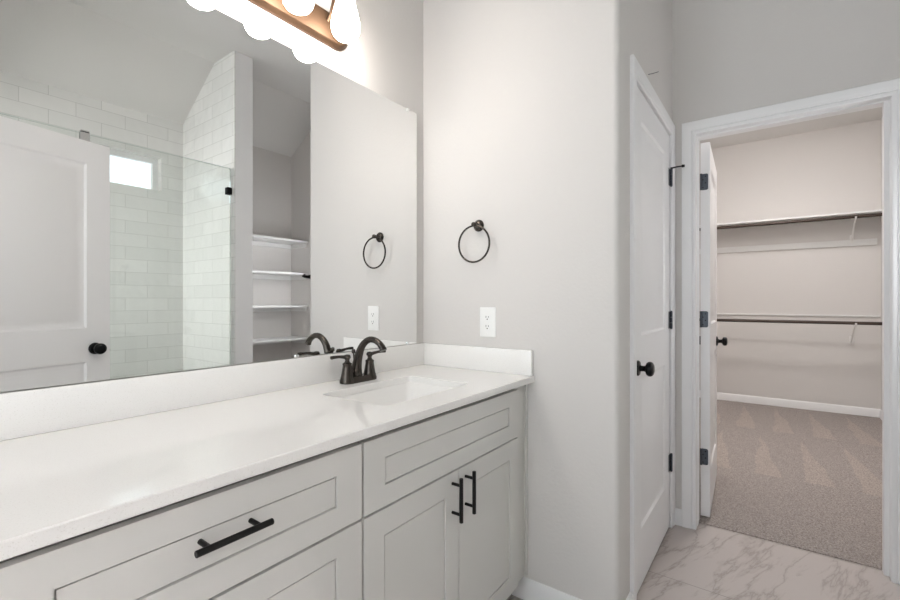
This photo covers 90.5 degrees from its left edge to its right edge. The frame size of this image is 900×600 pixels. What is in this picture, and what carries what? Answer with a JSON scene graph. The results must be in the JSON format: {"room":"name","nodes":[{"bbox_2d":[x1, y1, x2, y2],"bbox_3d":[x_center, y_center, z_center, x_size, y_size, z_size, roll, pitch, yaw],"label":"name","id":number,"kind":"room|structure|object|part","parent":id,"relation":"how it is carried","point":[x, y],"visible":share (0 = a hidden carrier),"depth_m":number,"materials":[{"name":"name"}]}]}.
{"room":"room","nodes":[
{"label":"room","id":0,"kind":"room"},
{"bbox_2d":[0,0,422,392],"bbox_3d":[-0.581,-0.337,1.588,0.120,3.070,3.660,0,0,36],"label":"wall","id":1,"kind":"structure","parent":0,"point":[386,56],"depth_m":1.89,"materials":[{"name":"grey paint"}]},
{"bbox_2d":[0,0,416,391],"bbox_3d":[-0.609,-0.332,1.433,0.016,1.058,1.536,0,0,36],"label":"mirror","id":2,"kind":"object","parent":1,"relation":"attached to","point":[183,186],"visible":1,"depth_m":1.24,"materials":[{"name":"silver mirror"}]},
{"bbox_2d":[0,343,423,440],"bbox_3d":[-0.594,0.248,1.451,0.020,0.100,1.614,0,0,36],"label":"backsplash","id":3,"kind":"structure","parent":1,"relation":"attached to","point":[23,413],"depth_m":1.20,"materials":[{"name":"white stone"}]},
{"bbox_2d":[248,0,359,50],"bbox_3d":[-0.510,-1.037,1.435,0.173,0.242,0.608,0,0,36],"label":"vanity light","id":4,"kind":"object","parent":1,"relation":"attached to","point":[336,28],"visible":1,"depth_m":1.54,"materials":[{"name":"white glass"}]},
{"bbox_3d":[-0.481,-1.001,1.413,0.100,0.170,0.100,0,0,36],"label":"lamp shade","id":5,"kind":"part","parent":4,"relation":"part of","materials":[{"name":"white glass"}]},
{"bbox_3d":[-0.406,-1.085,1.597,0.108,0.146,0.013,0,0,36],"label":"arm","id":6,"kind":"part","parent":4,"relation":"part of","materials":[{"name":"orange metal"}]},
{"bbox_3d":[-0.367,-1.001,1.569,0.100,0.170,0.100,0,0,36],"label":"lamp shade","id":7,"kind":"part","parent":4,"relation":"part of","materials":[{"name":"white glass"}]},
{"bbox_2d":[423,0,625,599],"bbox_3d":[0.265,-0.337,1.886,0.895,3.070,0.100,0,0,36],"label":"wall","id":8,"kind":"structure","parent":0,"point":[524,101],"depth_m":1.74,"materials":[{"name":"grey paint"}]},
{"bbox_2d":[458,220,489,262],"bbox_3d":[0.110,-0.254,1.905,0.162,0.189,0.052,0,0,36],"label":"towel ring","id":9,"kind":"object","parent":8,"relation":"attached to","point":[478,225],"visible":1,"depth_m":1.91,"materials":[{"name":"black metal"}]},
{"bbox_2d":[480,307,495,336],"bbox_3d":[0.160,0.091,1.895,0.077,0.126,0.008,0,0,36],"label":"wall outlet","id":10,"kind":"object","parent":8,"relation":"attached to","point":[487,314],"visible":1,"depth_m":1.89,"materials":[{"name":"white plastic"}]},
{"bbox_2d":[484,314,490,329],"bbox_3d":[0.158,0.091,1.893,0.033,0.067,0.002,0,0,36],"label":"receptacle","id":11,"kind":"object","parent":10,"relation":"attached to","point":[487,317],"depth_m":1.89,"materials":[{"name":"grey plastic"}]},
{"bbox_2d":[512,576,581,599],"bbox_3d":[0.430,1.155,1.696,0.430,0.086,0.013,0,0,36],"label":"baseboard","id":12,"kind":"structure","parent":8,"relation":"attached to","point":[527,589],"depth_m":1.75,"materials":[{"name":"paint"}]},
{"bbox_2d":[626,0,671,597],"bbox_3d":[0.879,-0.337,2.070,0.120,3.070,0.920,0,0,36],"label":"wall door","id":13,"kind":"structure","parent":8,"relation":"in","point":[648,22],"depth_m":1.81,"materials":[{"name":"grey paint"}]},
{"bbox_2d":[626,592,632,599],"bbox_3d":[0.648,1.155,1.640,0.013,0.086,0.154,0,0,36],"label":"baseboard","id":14,"kind":"structure","parent":13,"relation":"attached to","point":[630,596],"depth_m":1.68,"materials":[{"name":"paint"}]},
{"bbox_2d":[630,54,674,599],"bbox_3d":[0.902,0.130,2.088,0.134,2.137,0.869,0,0,36],"label":"door frame","id":15,"kind":"structure","parent":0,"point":[638,77],"depth_m":1.75,"materials":[{"name":"paint"}]},
{"bbox_2d":[637,86,684,592],"bbox_3d":[0.963,0.159,2.056,0.106,2.054,0.748,0,0,36],"label":"door","id":16,"kind":"structure","parent":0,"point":[654,175],"depth_m":2.03,"materials":[{"name":"paint"}]},
{"bbox_3d":[0.783,0.273,1.787,0.063,0.062,0.062,0,0,36],"label":"knob","id":17,"kind":"part","parent":16,"relation":"part of","materials":[{"name":"black metal"}]},
{"bbox_2d":[508,398,899,599],"bbox_3d":[1.639,1.245,2.152,3.040,0.106,7.550,0,0,36],"label":"floor","id":18,"kind":"structure","parent":0,"point":[808,480],"depth_m":2.43,"materials":[{"name":"beige carpet"}]},
{"bbox_2d":[0,443,361,599],"bbox_3d":[-0.621,0.761,0.925,0.590,0.875,0.703,0,0,36],"label":"base cabinet","id":19,"kind":"object","parent":18,"relation":"on","point":[293,531],"visible":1,"depth_m":0.80,"materials":[{"name":"grey wood"}]},
{"bbox_3d":[-0.385,0.411,0.787,0.048,0.012,0.137,0,0,36],"label":"handle","id":20,"kind":"part","parent":19,"relation":"part of","materials":[{"name":"black metal"}]},
{"bbox_3d":[-0.402,0.659,0.805,0.018,0.276,0.632,0,0,36],"label":"drawer","id":21,"kind":"part","parent":19,"relation":"part of","materials":[{"name":"paint"}]},
{"bbox_2d":[349,384,527,599],"bbox_3d":[-0.149,0.761,1.571,0.590,0.875,0.895,0,0,36],"label":"base cabinet","id":22,"kind":"object","parent":18,"relation":"on","point":[445,494],"visible":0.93,"depth_m":1.34,"materials":[{"name":"grey wood"}]},
{"bbox_2d":[0,343,534,560],"bbox_3d":[-0.371,0.260,1.288,0.571,0.124,1.614,0,0,36],"label":"countertop","id":23,"kind":"structure","parent":22,"relation":"on","point":[76,459],"depth_m":1.02,"materials":[{"name":"white stone"}]},
{"bbox_2d":[330,336,386,384],"bbox_3d":[-0.333,0.213,1.645,0.195,0.169,0.195,0,0,-9],"label":"faucet","id":24,"kind":"object","parent":23,"relation":"on","point":[351,373],"visible":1,"depth_m":1.63,"materials":[{"name":"black metal"}]},
{"bbox_3d":[-0.391,0.202,1.573,0.015,0.021,0.081,0,0,33],"label":"lever","id":25,"kind":"part","parent":24,"relation":"part of","materials":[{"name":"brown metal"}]},
{"bbox_3d":[-0.370,0.245,1.606,0.053,0.103,0.053,0,0,36],"label":"handle","id":26,"kind":"part","parent":24,"relation":"part of","materials":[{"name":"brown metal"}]},
{"bbox_3d":[-0.295,0.206,1.619,0.173,0.154,0.045,0,0,36],"label":"spout","id":27,"kind":"part","parent":24,"relation":"part of","materials":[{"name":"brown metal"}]},
{"bbox_3d":[-0.305,0.245,1.694,0.053,0.103,0.053,0,0,36],"label":"handle","id":28,"kind":"part","parent":24,"relation":"part of","materials":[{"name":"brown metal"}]},
{"bbox_3d":[-0.280,0.202,1.724,0.015,0.021,0.081,0,0,40],"label":"lever","id":29,"kind":"part","parent":24,"relation":"part of","materials":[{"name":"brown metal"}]},
{"bbox_2d":[338,382,451,405],"bbox_3d":[-0.172,0.385,1.516,0.320,0.125,0.466,0,0,36],"label":"sink","id":30,"kind":"object","parent":23,"relation":"in","point":[394,394],"visible":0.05,"depth_m":1.68,"materials":[{"name":"white ceramic"}]},
{"bbox_3d":[-0.096,0.804,1.225,0.018,0.565,0.391,0,0,36],"label":"door","id":31,"kind":"part","parent":22,"relation":"part of","materials":[{"name":"paint"}]},
{"bbox_3d":[0.021,0.427,1.384,0.018,0.176,0.786,0,0,36],"label":"drawer","id":32,"kind":"part","parent":22,"relation":"part of","materials":[{"name":"paint"}]},
{"bbox_3d":[0.019,0.597,1.341,0.048,0.132,0.012,0,0,36],"label":"handle","id":33,"kind":"part","parent":22,"relation":"part of","materials":[{"name":"black metal"}]},
{"bbox_3d":[0.061,0.597,1.398,0.048,0.132,0.012,0,0,36],"label":"handle","id":34,"kind":"part","parent":22,"relation":"part of","materials":[{"name":"black metal"}]},
{"bbox_3d":[0.137,0.804,1.544,0.018,0.565,0.391,0,0,36],"label":"door","id":35,"kind":"part","parent":22,"relation":"part of","materials":[{"name":"paint"}]},
{"bbox_2d":[672,0,899,508],"bbox_3d":[1.399,-0.337,2.333,2.200,3.070,0.120,0,0,36],"label":"wall","id":36,"kind":"structure","parent":0,"point":[729,56],"depth_m":2.19,"materials":[{"name":"grey paint"}]},
{"bbox_2d":[675,508,681,525],"bbox_3d":[1.214,1.155,2.386,0.047,0.086,0.013,0,0,36],"label":"baseboard","id":37,"kind":"structure","parent":36,"relation":"attached to","point":[678,512],"depth_m":2.38,"materials":[{"name":"paint"}]},
{"bbox_2d":[699,142,727,516],"bbox_3d":[1.583,0.157,2.723,0.170,2.038,0.723,0,0,34],"label":"door","id":38,"kind":"structure","parent":36,"relation":"in","point":[708,340],"depth_m":2.44,"materials":[{"name":"paint"}]},
{"bbox_3d":[1.793,0.268,2.943,0.063,0.062,0.062,0,0,34],"label":"knob","id":39,"kind":"part","parent":38,"relation":"part of","materials":[{"name":"black metal"}]},
{"bbox_2d":[682,78,899,584],"bbox_3d":[1.618,0.130,2.164,0.869,2.137,0.134,0,0,36],"label":"door frame","id":40,"kind":"structure","parent":36,"relation":"attached to","point":[889,88],"depth_m":2.01,"materials":[{"name":"paint"}]},
{"bbox_2d":[699,119,880,408],"bbox_3d":[3.672,-0.322,5.125,2.100,3.040,0.120,0,0,36],"label":"wall","id":41,"kind":"structure","parent":0,"point":[836,169],"depth_m":4.92,"materials":[{"name":"grey paint"}]},
{"bbox_2d":[699,238,876,253],"bbox_3d":[3.616,-0.602,5.080,1.818,0.064,0.018,0,0,36],"label":"cleat","id":42,"kind":"object","parent":41,"relation":"attached to","point":[859,242],"visible":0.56,"depth_m":4.91,"materials":[{"name":"white paint"}]},
{"bbox_2d":[699,313,879,316],"bbox_3d":[3.625,0.160,5.075,1.838,0.016,0.015,0,0,36],"label":"cleat","id":43,"kind":"object","parent":41,"relation":"attached to","point":[699,313],"visible":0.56,"depth_m":4.91,"materials":[{"name":"white paint"}]},
{"bbox_2d":[699,390,880,417],"bbox_3d":[3.629,1.147,5.074,1.850,0.086,0.013,0,0,36],"label":"baseboard","id":44,"kind":"structure","parent":41,"relation":"attached to","point":[852,410],"depth_m":4.90,"materials":[{"name":"paint"}]},
{"bbox_2d":[699,209,881,227],"bbox_3d":[3.535,-0.869,4.946,1.846,0.019,0.329,0,0,36],"label":"closet shelf","id":45,"kind":"object","parent":41,"relation":"attached to","point":[879,210],"visible":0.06,"depth_m":4.67,"materials":[{"name":"white paint"}]},
{"bbox_2d":[849,323,856,343],"bbox_3d":[4.098,0.340,4.529,0.032,0.236,0.338,0,0,36],"label":"rod bracket","id":46,"kind":"object","parent":41,"relation":"attached to","point":[851,338],"visible":1,"depth_m":4.63,"materials":[{"name":"white metal"}]},
{"bbox_2d":[850,216,856,242],"bbox_3d":[4.093,-0.727,4.522,0.032,0.260,0.320,0,0,36],"label":"rod bracket","id":47,"kind":"object","parent":41,"relation":"attached to","point":[855,218],"visible":0.99,"depth_m":4.57,"materials":[{"name":"white metal"}]},
{"bbox_2d":[699,107,881,150],"bbox_3d":[2.650,-1.902,3.724,2.100,0.120,3.599,0,0,36],"label":"ceiling","id":48,"kind":"structure","parent":0,"point":[873,114],"depth_m":4.78,"materials":[{"name":"white paint"}]},
{"bbox_2d":[881,119,881,409],"bbox_3d":[3.452,-0.322,3.160,0.120,3.040,3.314,0,0,36],"label":"wall","id":49,"kind":"structure","parent":0,"point":[881,119],"depth_m":4.52,"materials":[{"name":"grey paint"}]},
{"bbox_2d":[699,213,881,230],"bbox_3d":[3.453,-0.832,4.833,1.849,0.050,0.050,0,0,36],"label":"closet rod","id":50,"kind":"object","parent":49,"relation":"attached to","point":[873,214],"visible":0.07,"depth_m":4.66,"materials":[{"name":"brown metal"}]},
{"bbox_2d":[699,318,881,324],"bbox_3d":[3.453,0.223,4.833,1.849,0.050,0.050,0,0,36],"label":"closet rod","id":51,"kind":"object","parent":49,"relation":"attached to","point":[718,320],"visible":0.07,"depth_m":4.66,"materials":[{"name":"brown metal"}]}
]}

